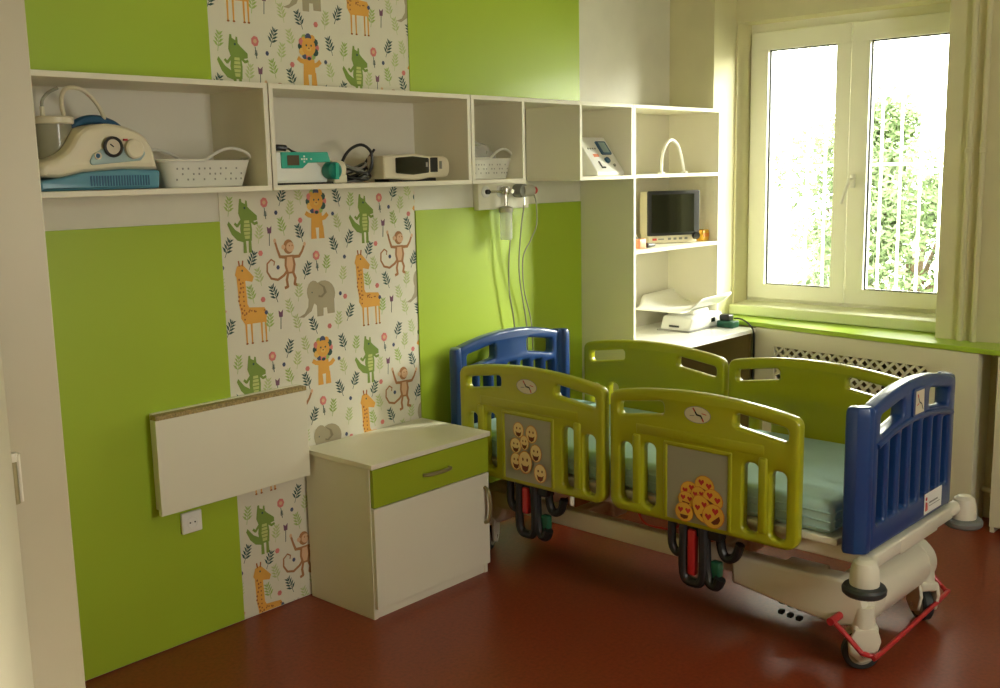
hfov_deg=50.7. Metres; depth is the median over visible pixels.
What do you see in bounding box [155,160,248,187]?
tub
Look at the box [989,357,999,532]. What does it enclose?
radiator cover
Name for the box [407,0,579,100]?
wall panel
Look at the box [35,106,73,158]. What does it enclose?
jar
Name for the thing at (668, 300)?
tray
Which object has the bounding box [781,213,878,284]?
tree
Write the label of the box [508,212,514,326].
hose
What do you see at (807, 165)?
bars
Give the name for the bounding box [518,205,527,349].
hose
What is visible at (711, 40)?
wall
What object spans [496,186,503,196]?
outlet
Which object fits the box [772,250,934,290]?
ground
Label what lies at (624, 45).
wall
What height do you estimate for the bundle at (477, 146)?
0.059 m
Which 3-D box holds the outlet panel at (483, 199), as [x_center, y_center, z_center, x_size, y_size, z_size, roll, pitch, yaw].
[0.015,-0.675,4.802,0.058,0.120,0.345,7,12,41]
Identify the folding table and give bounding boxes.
[149,384,309,516]
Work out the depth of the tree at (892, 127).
11.47 m
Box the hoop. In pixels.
[658,138,687,173]
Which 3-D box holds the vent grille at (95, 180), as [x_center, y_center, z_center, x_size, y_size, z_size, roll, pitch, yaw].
[-1.135,-0.489,3.157,0.003,0.030,0.189,7,12,41]
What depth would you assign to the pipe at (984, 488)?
4.88 m
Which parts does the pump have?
control panel, clamp knob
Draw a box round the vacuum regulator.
[512,184,537,204]
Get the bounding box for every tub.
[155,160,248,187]
[475,158,510,178]
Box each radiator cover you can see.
[755,327,990,517]
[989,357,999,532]
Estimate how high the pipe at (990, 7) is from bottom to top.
2.950 m
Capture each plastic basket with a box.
[151,147,250,187]
[475,148,511,178]
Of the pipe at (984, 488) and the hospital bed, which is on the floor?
the hospital bed
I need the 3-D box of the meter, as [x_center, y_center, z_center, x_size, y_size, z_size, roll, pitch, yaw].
[0.010,-0.587,4.742,0.074,0.239,0.127,7,12,41]
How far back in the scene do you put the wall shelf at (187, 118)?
3.48 m
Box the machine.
[35,85,158,191]
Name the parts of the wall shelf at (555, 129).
panel, panel, panel, panel, panel, panel, panel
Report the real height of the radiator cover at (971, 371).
0.804 m
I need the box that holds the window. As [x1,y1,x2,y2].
[747,2,950,312]
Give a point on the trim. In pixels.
(890, 319)
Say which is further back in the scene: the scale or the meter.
the scale
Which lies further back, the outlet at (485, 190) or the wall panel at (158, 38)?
the outlet at (485, 190)
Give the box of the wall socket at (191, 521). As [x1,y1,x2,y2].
[180,509,201,534]
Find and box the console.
[582,137,623,175]
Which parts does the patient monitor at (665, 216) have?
rotary knob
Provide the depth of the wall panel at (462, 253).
4.81 m
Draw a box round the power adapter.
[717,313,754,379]
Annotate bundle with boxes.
[341,143,374,182]
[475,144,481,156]
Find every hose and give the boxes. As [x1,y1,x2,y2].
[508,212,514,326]
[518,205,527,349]
[522,195,537,366]
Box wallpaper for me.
[207,0,420,618]
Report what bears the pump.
on the wall shelf at (302, 118)
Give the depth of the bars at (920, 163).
5.60 m
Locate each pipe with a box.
[956,0,979,340]
[970,0,993,341]
[981,485,990,492]
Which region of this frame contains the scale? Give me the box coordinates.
[636,288,731,332]
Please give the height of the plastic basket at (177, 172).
0.127 m
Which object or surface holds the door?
in the wall
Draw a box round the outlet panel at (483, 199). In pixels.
[473,181,527,209]
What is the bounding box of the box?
[696,229,708,240]
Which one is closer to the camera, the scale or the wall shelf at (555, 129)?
the wall shelf at (555, 129)
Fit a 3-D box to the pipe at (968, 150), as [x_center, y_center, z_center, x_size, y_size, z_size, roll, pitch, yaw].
[2.119,-0.653,4.808,0.050,2.950,0.043,7,12,41]
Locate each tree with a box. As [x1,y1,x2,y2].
[774,83,942,291]
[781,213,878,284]
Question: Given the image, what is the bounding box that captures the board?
[733,314,999,355]
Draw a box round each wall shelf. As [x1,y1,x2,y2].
[30,69,271,197]
[267,83,471,190]
[470,95,633,183]
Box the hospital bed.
[449,327,982,668]
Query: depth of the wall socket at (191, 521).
3.74 m
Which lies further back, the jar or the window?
the window
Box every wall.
[42,0,669,679]
[669,0,999,517]
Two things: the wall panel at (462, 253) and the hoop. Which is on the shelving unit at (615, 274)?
the hoop
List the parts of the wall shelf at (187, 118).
panel, panel, panel, panel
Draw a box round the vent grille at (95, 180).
[90,175,149,185]
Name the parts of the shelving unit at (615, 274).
panel, panel, panel, panel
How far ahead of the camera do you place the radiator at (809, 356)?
5.34 m
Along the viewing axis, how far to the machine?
3.10 m
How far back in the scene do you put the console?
4.97 m
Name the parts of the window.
sash, handle, sash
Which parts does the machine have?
carry handle, control panel, knob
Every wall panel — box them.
[24,0,211,79]
[45,222,244,680]
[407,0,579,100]
[414,201,581,482]
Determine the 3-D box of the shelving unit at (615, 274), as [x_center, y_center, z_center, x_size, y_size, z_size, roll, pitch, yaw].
[0.889,-0.230,5.472,0.557,1.950,0.807,7,12,41]
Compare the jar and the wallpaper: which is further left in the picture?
the jar
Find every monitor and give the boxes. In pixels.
[367,154,448,181]
[640,190,699,243]
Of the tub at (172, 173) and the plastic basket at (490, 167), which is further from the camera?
the plastic basket at (490, 167)
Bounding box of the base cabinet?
[306,418,491,619]
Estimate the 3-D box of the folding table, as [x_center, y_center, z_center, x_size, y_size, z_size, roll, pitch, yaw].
[-0.965,0.372,3.828,0.057,0.352,0.641,7,12,41]
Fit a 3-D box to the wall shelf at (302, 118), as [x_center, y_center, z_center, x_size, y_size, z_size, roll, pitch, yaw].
[-0.553,-0.761,3.939,0.315,0.349,0.962,7,12,41]
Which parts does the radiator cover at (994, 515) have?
panel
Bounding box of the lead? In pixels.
[636,235,654,248]
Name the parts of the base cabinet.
panel, drawer, door, handle, handle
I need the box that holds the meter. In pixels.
[490,186,513,235]
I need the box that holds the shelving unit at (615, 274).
[580,104,755,427]
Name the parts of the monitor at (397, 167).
button panel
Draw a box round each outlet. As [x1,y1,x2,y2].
[481,186,489,197]
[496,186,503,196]
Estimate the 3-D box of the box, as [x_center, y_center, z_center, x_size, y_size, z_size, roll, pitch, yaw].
[1.088,-0.589,5.701,0.061,0.060,0.064,7,12,41]
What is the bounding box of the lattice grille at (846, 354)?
[774,347,926,394]
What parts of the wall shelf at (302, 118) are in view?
panel, panel, panel, panel, panel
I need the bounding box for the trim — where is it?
[729,300,935,332]
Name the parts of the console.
display frame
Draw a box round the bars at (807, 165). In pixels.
[769,46,832,285]
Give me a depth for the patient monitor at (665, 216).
5.52 m
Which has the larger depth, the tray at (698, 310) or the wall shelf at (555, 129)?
the tray at (698, 310)
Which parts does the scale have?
foot plate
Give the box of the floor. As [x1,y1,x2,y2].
[85,497,999,687]
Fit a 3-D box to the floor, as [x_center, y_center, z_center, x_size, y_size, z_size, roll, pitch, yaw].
[0.725,1.319,2.442,4.900,0.120,7.000,7,12,41]
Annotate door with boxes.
[0,0,85,687]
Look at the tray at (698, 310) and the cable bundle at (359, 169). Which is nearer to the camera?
the cable bundle at (359, 169)
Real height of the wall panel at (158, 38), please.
0.995 m
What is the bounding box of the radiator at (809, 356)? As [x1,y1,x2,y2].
[787,348,926,392]
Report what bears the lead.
on the shelving unit at (615, 274)
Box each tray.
[636,288,731,313]
[682,307,707,314]
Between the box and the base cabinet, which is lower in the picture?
the base cabinet
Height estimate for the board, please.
0.024 m
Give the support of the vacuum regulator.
attached to the outlet panel at (483, 199)
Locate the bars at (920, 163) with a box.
[872,34,948,292]
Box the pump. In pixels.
[276,144,346,184]
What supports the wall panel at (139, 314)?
attached to the wall at (624, 45)
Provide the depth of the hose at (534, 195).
4.93 m
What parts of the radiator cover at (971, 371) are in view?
panel, panel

